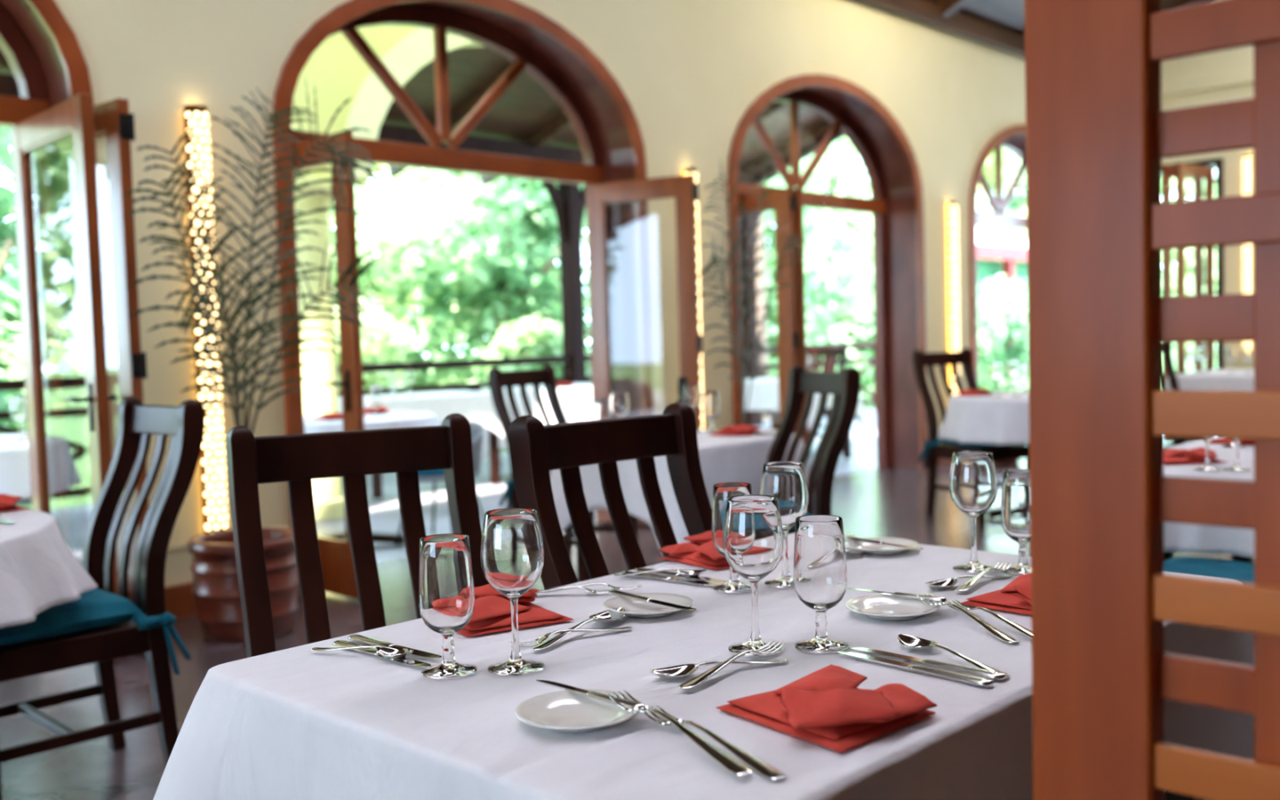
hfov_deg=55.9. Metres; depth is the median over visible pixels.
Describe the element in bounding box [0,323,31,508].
shrub
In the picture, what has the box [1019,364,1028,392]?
water goblet
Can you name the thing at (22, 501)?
tub chair
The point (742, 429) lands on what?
napkin
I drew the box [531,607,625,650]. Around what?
spoon
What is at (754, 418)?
wooden post
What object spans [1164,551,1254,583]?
seat cushion
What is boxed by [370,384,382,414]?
water goblet
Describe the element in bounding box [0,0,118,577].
window
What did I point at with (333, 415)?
napkin
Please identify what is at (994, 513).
dining table
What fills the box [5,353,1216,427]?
ground
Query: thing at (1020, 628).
fork
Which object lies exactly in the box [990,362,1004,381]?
bowl
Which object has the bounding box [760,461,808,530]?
bowl
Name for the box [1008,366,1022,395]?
water goblet
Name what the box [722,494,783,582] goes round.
bowl
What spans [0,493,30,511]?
napkin
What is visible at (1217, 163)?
window
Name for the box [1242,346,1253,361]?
bowl
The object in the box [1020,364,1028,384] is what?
bowl
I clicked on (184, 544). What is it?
trim
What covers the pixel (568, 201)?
wooden post
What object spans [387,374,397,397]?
water goblet
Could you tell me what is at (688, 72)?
wall
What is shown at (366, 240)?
tree
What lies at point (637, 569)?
table knife
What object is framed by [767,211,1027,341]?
building
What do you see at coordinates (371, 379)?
shrub
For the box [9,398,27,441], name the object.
wine glass
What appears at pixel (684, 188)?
door
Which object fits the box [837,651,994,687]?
table knife
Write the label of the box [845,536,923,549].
table knife
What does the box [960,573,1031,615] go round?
napkin
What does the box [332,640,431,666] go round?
table knife
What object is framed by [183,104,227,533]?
wall lamp
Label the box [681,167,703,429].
wall lamp
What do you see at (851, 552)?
spoon
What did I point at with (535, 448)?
dining chair
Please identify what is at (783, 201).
door
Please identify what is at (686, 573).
bowl
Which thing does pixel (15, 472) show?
tablecloth
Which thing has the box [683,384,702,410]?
bowl
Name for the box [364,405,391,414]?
napkin
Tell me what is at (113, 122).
door
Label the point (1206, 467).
wine glass
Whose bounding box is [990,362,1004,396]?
wine glass
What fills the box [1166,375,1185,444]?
dining table
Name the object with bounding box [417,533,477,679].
water goblet
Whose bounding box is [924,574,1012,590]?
spoon
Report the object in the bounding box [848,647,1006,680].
table knife
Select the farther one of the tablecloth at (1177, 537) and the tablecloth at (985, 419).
the tablecloth at (985, 419)
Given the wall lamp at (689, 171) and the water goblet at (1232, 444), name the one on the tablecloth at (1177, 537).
the water goblet at (1232, 444)
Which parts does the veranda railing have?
rail, handrail, rail, post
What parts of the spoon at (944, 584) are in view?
handle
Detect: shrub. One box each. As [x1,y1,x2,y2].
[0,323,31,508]
[0,372,27,434]
[333,299,416,395]
[473,312,591,453]
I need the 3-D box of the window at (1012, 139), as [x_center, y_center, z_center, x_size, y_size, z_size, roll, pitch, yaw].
[3.610,-1.071,11.613,0.435,3.052,2.544,1,4,43]
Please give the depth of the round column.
8.20 m
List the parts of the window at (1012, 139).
frame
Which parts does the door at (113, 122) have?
rail, rail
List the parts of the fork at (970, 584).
handle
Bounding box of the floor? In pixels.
[0,408,1254,799]
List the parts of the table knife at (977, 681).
blade, handle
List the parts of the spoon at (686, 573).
handle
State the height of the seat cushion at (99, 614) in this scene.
0.076 m
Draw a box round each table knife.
[0,518,14,523]
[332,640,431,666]
[347,634,442,658]
[535,680,646,709]
[608,590,696,610]
[620,570,721,585]
[634,567,728,582]
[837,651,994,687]
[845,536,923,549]
[846,587,946,602]
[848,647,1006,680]
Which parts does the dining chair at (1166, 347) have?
post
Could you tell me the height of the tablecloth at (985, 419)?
0.254 m
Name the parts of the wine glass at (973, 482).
stem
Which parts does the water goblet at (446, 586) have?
stem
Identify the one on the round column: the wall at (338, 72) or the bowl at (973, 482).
the wall at (338, 72)
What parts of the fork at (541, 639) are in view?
handle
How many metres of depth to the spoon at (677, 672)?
1.53 m
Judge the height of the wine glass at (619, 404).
0.206 m
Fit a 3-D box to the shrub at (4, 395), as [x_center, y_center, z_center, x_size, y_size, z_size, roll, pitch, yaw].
[-6.115,0.304,9.686,2.031,2.197,2.505,1,4,43]
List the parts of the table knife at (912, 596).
blade, handle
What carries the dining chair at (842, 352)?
on the floor
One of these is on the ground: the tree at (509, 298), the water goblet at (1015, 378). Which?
the tree at (509, 298)
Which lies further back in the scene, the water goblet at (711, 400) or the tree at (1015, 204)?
the tree at (1015, 204)
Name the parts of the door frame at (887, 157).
frame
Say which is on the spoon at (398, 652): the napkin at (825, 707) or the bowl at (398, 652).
the bowl at (398, 652)
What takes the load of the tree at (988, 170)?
on the ground
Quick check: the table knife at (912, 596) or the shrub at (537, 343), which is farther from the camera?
the shrub at (537, 343)
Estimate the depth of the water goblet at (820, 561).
1.60 m
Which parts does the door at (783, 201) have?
rail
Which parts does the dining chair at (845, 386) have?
post, seat frame, rail, post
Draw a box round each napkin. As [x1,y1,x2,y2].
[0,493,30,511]
[312,412,342,420]
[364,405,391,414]
[457,583,573,636]
[556,382,573,386]
[658,530,782,569]
[708,424,760,435]
[715,664,937,752]
[953,387,995,395]
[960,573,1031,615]
[1163,447,1226,465]
[1204,438,1253,444]
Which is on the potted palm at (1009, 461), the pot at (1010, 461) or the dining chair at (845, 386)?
the pot at (1010, 461)
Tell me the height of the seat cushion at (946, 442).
0.076 m
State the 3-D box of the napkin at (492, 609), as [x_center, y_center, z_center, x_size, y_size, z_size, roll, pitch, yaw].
[-0.225,0.314,1.867,0.195,0.045,0.200,-3,4,-29]
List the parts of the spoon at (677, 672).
handle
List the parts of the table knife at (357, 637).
handle, blade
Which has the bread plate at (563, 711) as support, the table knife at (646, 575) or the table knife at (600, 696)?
the table knife at (600, 696)
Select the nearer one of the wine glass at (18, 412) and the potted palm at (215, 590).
the potted palm at (215, 590)
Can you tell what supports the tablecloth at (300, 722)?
on the dining table at (1169, 795)
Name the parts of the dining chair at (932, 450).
post, rail, post, leg, seat frame, leg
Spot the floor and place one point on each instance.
(891, 502)
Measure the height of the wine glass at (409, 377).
0.206 m
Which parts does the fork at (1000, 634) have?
handle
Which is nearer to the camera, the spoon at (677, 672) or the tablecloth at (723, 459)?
the spoon at (677, 672)
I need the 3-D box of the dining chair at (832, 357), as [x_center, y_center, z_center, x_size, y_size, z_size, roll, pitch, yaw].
[1.728,-0.055,12.700,0.536,1.040,0.604,1,4,43]
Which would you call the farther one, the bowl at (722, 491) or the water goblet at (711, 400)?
the water goblet at (711, 400)
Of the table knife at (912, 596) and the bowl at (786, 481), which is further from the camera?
the bowl at (786, 481)
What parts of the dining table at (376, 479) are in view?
leg, leg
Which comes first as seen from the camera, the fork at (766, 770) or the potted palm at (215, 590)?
the fork at (766, 770)
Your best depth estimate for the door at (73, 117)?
4.55 m
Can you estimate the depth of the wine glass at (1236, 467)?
3.41 m
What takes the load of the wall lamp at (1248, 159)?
attached to the wall at (1237, 60)
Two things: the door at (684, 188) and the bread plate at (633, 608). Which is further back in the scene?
the door at (684, 188)
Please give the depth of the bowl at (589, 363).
10.71 m
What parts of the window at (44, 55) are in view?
frame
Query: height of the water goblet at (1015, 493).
0.176 m
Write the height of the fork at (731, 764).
0.021 m
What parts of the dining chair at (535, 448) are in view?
post, rail, post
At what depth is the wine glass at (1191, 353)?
9.50 m
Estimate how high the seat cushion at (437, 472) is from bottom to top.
0.050 m
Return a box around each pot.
[188,527,300,643]
[994,458,1019,464]
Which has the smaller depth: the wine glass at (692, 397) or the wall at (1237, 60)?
the wine glass at (692, 397)
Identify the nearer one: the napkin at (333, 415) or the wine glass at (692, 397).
the wine glass at (692, 397)
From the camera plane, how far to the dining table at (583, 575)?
5.04 m
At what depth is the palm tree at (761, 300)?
17.20 m
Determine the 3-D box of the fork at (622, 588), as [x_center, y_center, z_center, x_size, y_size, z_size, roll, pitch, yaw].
[-0.092,0.314,2.021,0.190,0.014,0.023,-2,3,-2]
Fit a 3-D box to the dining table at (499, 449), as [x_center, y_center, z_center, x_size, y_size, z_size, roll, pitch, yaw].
[-0.684,0.256,10.687,0.892,0.747,1.092,1,4,43]
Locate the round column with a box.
[293,177,344,520]
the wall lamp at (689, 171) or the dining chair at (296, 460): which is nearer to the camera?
the dining chair at (296, 460)
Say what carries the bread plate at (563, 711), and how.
on the tablecloth at (300, 722)
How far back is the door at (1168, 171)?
11.56 m
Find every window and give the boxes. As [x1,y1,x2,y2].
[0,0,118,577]
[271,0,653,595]
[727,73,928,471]
[968,124,1026,386]
[1169,158,1223,368]
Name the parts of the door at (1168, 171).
rail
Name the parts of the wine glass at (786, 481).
stem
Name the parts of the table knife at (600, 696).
blade, handle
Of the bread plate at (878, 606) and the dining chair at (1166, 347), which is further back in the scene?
the dining chair at (1166, 347)
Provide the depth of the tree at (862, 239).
24.25 m
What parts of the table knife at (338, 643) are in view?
handle, blade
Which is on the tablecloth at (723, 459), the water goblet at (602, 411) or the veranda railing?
the water goblet at (602, 411)
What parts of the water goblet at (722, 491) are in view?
stem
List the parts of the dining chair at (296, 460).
post, rail, post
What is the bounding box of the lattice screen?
[1024,0,1279,799]
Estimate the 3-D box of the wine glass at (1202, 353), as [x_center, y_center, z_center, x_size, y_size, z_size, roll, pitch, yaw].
[4.525,-0.323,9.709,0.082,0.206,0.082,-3,3,-28]
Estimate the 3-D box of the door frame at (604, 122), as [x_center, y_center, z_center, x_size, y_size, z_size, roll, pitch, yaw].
[-0.959,-0.676,6.676,0.435,3.052,2.544,1,4,43]
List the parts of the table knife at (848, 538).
handle, blade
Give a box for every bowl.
[9,398,26,422]
[14,396,26,418]
[376,646,413,658]
[404,369,414,384]
[417,533,475,635]
[480,507,544,599]
[588,361,591,373]
[588,607,625,623]
[649,663,698,679]
[675,568,706,577]
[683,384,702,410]
[711,482,751,557]
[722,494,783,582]
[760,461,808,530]
[793,514,847,612]
[897,634,937,651]
[924,577,957,590]
[948,450,997,517]
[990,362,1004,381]
[1000,468,1030,544]
[1007,360,1021,374]
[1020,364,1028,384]
[1186,347,1197,362]
[1196,346,1208,361]
[1225,346,1236,360]
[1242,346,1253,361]
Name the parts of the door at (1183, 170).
rail, rail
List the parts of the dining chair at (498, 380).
post, rail, post, leg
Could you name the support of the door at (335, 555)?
attached to the door frame at (604, 122)
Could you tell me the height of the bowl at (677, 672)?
0.015 m
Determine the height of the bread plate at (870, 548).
0.015 m
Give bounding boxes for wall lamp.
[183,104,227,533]
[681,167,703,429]
[945,200,959,395]
[1242,154,1253,347]
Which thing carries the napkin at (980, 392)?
on the tablecloth at (985, 419)
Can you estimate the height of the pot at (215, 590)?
0.405 m
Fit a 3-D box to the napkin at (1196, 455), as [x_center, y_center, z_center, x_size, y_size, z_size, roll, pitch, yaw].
[1.649,0.164,3.658,0.200,0.045,0.195,-2,3,-3]
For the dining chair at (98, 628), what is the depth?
3.26 m
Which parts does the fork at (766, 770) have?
handle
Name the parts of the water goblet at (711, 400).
stem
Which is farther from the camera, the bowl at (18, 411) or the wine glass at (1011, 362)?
the wine glass at (1011, 362)
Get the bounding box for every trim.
[117,426,939,559]
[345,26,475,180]
[1160,71,1253,97]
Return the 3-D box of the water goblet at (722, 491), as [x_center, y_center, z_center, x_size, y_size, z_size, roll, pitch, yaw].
[0.156,0.229,2.019,0.072,0.176,0.072,1,4,43]
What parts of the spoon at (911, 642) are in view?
handle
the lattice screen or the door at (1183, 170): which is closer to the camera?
the lattice screen
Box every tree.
[0,126,27,434]
[328,184,471,394]
[333,288,339,352]
[355,164,488,386]
[382,170,590,391]
[384,167,591,393]
[755,153,868,421]
[763,141,862,420]
[767,136,873,365]
[808,266,874,409]
[976,147,1026,262]
[976,157,1026,233]
[977,274,1028,391]
[1171,168,1216,373]
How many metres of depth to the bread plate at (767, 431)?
5.07 m
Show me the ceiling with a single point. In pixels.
(999, 24)
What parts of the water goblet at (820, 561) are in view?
stem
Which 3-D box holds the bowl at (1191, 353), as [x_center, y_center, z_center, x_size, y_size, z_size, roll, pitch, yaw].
[4.354,-0.354,9.523,0.082,0.114,0.082,1,4,43]
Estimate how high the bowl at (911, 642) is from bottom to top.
0.015 m
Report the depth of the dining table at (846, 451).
11.05 m
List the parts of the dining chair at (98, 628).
leg, seat frame, post, rail, post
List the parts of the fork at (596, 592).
handle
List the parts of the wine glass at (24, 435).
stem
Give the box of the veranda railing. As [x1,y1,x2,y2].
[0,341,875,434]
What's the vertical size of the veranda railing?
1.012 m
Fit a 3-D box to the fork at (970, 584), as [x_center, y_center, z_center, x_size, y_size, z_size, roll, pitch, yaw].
[0.577,0.293,2.027,0.027,0.014,0.230,0,4,34]
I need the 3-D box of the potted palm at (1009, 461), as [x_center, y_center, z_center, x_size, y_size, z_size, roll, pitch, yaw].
[3.245,-0.207,10.341,0.482,1.484,1.190,1,4,43]
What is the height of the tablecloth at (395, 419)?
0.114 m
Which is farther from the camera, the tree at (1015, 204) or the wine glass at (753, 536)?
the tree at (1015, 204)
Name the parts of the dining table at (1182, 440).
leg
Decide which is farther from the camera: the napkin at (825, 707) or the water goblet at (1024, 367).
the water goblet at (1024, 367)
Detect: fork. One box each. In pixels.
[508,626,631,646]
[535,586,617,594]
[539,582,641,593]
[608,689,753,776]
[644,705,787,780]
[678,640,785,688]
[844,533,863,552]
[915,592,1019,644]
[945,600,1031,638]
[955,562,1011,591]
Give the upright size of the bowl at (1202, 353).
0.114 m
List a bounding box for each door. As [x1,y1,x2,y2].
[10,93,121,660]
[31,97,148,653]
[292,131,367,599]
[586,174,702,524]
[738,186,799,433]
[738,187,808,459]
[1161,164,1204,441]
[1175,162,1214,441]
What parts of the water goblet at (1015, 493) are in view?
stem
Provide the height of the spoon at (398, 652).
0.017 m
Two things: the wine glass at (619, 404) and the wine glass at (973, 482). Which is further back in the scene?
the wine glass at (619, 404)
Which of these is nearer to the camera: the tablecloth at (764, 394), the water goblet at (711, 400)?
the water goblet at (711, 400)
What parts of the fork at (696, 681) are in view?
handle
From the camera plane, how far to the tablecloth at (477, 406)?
9.55 m
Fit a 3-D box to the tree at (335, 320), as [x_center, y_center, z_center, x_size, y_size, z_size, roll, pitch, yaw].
[-4.568,-0.408,12.928,2.642,3.211,3.597,1,4,43]
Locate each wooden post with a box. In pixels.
[538,180,586,383]
[739,212,763,426]
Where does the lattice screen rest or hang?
on the floor
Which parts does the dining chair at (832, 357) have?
leg, rail, post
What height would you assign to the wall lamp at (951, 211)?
1.900 m
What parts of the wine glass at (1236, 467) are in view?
stem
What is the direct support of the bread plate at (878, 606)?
on the tablecloth at (300, 722)
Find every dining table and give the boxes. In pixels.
[206,670,1204,799]
[320,496,404,544]
[341,392,505,498]
[498,448,501,474]
[575,509,595,582]
[842,428,851,458]
[986,443,1029,518]
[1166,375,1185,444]
[1231,554,1253,562]
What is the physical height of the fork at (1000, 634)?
0.022 m
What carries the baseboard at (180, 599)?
attached to the wall at (688, 72)
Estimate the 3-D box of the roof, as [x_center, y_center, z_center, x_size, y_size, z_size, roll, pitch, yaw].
[-5.277,-2.600,6.315,4.098,1.702,22.400,1,4,43]
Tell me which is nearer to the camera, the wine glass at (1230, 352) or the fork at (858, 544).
the fork at (858, 544)
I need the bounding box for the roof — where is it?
[0,46,844,186]
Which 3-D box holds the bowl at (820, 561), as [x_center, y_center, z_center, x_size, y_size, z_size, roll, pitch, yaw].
[0.243,0.223,1.631,0.072,0.127,0.072,1,4,43]
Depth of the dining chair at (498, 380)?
6.22 m
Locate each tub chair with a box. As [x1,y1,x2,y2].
[13,497,31,505]
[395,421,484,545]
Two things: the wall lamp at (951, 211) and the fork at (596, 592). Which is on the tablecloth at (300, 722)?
the fork at (596, 592)
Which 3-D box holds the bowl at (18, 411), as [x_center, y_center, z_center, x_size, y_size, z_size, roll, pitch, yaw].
[-3.019,0.053,5.870,0.082,0.114,0.082,1,4,43]
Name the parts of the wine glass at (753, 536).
stem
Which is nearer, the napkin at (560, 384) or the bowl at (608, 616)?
the bowl at (608, 616)
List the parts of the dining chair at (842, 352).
leg, post, rail, seat frame, post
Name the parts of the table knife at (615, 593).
handle, blade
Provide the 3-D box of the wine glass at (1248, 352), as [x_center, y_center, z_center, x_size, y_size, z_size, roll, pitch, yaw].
[4.670,-0.303,9.262,0.082,0.206,0.082,-3,3,-28]
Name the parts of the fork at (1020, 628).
handle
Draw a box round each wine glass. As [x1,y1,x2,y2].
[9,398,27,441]
[14,396,26,438]
[404,369,414,396]
[480,507,544,675]
[588,361,591,385]
[608,391,629,417]
[683,384,702,431]
[722,494,783,656]
[760,461,808,588]
[806,355,809,366]
[948,450,997,573]
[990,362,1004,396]
[1007,360,1021,393]
[1186,347,1197,373]
[1193,438,1222,471]
[1196,346,1208,373]
[1222,439,1251,471]
[1225,346,1236,373]
[1242,346,1253,373]
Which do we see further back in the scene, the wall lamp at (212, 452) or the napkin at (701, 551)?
the wall lamp at (212, 452)
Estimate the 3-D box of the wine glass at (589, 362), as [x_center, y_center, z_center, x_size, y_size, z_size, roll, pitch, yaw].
[-0.418,-0.236,10.742,0.082,0.206,0.082,-3,3,-28]
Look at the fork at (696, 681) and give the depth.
1.51 m
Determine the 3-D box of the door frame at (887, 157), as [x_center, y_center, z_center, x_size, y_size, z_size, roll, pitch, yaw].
[1.325,-0.874,9.145,0.435,3.052,2.544,1,4,43]
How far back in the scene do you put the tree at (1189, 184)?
18.03 m
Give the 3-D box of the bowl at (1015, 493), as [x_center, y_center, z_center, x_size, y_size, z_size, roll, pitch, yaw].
[0.663,0.186,2.093,0.072,0.127,0.072,1,4,43]
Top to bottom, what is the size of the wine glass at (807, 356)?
0.206 m
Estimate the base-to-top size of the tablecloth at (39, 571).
0.180 m
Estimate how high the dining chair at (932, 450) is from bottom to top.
1.040 m
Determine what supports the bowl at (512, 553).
on the wine glass at (512, 553)
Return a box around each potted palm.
[124,74,387,643]
[689,139,808,424]
[994,297,1028,464]
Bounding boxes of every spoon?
[311,644,413,658]
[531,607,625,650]
[613,568,706,577]
[649,658,787,679]
[845,546,864,556]
[897,634,1009,677]
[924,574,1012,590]
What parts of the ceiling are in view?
wall plate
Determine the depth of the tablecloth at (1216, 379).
9.27 m
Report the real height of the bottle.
0.240 m
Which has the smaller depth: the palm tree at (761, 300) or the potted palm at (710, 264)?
the potted palm at (710, 264)
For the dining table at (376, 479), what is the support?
on the floor
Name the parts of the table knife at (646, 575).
handle, blade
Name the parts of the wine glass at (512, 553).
stem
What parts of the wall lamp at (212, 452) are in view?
plate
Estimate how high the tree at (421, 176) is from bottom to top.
5.684 m
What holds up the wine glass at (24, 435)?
on the tablecloth at (15, 472)
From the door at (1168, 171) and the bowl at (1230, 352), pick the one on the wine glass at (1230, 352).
the bowl at (1230, 352)
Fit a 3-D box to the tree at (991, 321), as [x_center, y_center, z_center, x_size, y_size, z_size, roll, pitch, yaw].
[8.053,-1.285,26.794,2.765,2.948,3.762,-1,3,9]
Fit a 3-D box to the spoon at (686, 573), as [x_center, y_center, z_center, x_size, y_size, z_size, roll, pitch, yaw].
[0.036,0.304,2.124,0.165,0.017,0.036,-1,3,8]
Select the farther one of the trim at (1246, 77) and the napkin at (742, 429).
the trim at (1246, 77)
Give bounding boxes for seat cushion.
[0,587,142,645]
[417,469,444,475]
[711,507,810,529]
[938,438,1022,447]
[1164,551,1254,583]
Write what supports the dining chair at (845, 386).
on the floor
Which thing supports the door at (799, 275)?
attached to the door frame at (887, 157)
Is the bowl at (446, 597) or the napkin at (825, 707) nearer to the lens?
the napkin at (825, 707)
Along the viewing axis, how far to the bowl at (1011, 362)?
7.55 m
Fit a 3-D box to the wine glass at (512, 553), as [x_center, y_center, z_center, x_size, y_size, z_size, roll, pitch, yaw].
[-0.164,0.247,1.567,0.082,0.206,0.082,-3,3,-28]
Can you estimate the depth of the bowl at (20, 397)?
6.09 m
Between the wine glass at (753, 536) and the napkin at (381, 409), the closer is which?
the wine glass at (753, 536)
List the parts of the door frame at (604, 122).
frame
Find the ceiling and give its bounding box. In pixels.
[853,0,1216,57]
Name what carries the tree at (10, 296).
on the ground
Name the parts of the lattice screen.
post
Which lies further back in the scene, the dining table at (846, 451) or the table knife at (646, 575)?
the dining table at (846, 451)
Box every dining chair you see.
[0,396,204,799]
[226,413,488,657]
[488,364,638,559]
[508,402,712,589]
[711,365,861,534]
[770,344,836,428]
[773,345,847,456]
[912,347,1029,524]
[1162,342,1205,448]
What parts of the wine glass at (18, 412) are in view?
stem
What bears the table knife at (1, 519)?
on the tablecloth at (39, 571)
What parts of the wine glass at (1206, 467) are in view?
stem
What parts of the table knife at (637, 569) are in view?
handle, blade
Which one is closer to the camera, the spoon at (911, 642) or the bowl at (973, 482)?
the spoon at (911, 642)
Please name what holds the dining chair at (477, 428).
on the floor
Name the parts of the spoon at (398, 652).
handle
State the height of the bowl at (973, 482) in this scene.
0.114 m
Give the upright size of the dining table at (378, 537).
0.754 m
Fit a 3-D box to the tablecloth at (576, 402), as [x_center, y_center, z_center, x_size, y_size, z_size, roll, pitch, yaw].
[-0.676,0.197,10.681,1.066,0.634,1.285,1,4,43]
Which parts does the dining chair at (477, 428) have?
leg, leg, seat, leg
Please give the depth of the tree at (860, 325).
20.44 m
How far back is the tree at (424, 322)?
21.72 m
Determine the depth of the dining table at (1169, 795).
1.98 m
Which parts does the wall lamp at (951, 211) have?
plate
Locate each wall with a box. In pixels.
[54,0,1026,586]
[291,25,484,183]
[1160,44,1253,368]
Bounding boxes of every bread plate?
[515,688,637,732]
[603,592,693,617]
[752,428,777,434]
[844,537,919,555]
[844,594,940,620]
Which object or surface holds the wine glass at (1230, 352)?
on the tablecloth at (1216, 379)
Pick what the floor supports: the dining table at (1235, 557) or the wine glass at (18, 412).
the dining table at (1235, 557)
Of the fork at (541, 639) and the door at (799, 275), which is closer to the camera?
the fork at (541, 639)
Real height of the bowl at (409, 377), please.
0.114 m
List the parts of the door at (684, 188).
rail, rail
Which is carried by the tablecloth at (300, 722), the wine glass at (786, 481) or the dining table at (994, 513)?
the wine glass at (786, 481)
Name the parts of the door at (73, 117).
rail, lever handle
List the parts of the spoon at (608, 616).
handle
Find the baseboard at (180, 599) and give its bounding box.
[164,457,951,620]
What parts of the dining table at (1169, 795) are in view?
leg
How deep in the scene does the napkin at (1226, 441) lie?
4.13 m
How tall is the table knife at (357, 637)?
0.008 m
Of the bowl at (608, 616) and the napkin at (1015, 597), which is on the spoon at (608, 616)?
the bowl at (608, 616)
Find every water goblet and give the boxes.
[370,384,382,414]
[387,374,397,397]
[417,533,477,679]
[593,398,611,420]
[703,391,719,431]
[711,482,751,593]
[793,514,848,653]
[1000,468,1031,574]
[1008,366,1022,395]
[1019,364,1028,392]
[1222,439,1245,447]
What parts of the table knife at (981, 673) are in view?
blade, handle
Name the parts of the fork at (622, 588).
handle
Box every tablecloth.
[0,433,31,498]
[0,508,97,628]
[153,533,1254,799]
[303,411,440,433]
[338,391,507,439]
[481,382,592,460]
[550,429,814,555]
[743,377,866,431]
[937,391,1029,444]
[1163,438,1254,558]
[1164,368,1253,391]
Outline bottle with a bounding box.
[675,376,687,403]
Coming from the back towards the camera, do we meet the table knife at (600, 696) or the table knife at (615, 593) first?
the table knife at (615, 593)
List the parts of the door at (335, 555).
rail, rail, lever handle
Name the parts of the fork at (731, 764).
handle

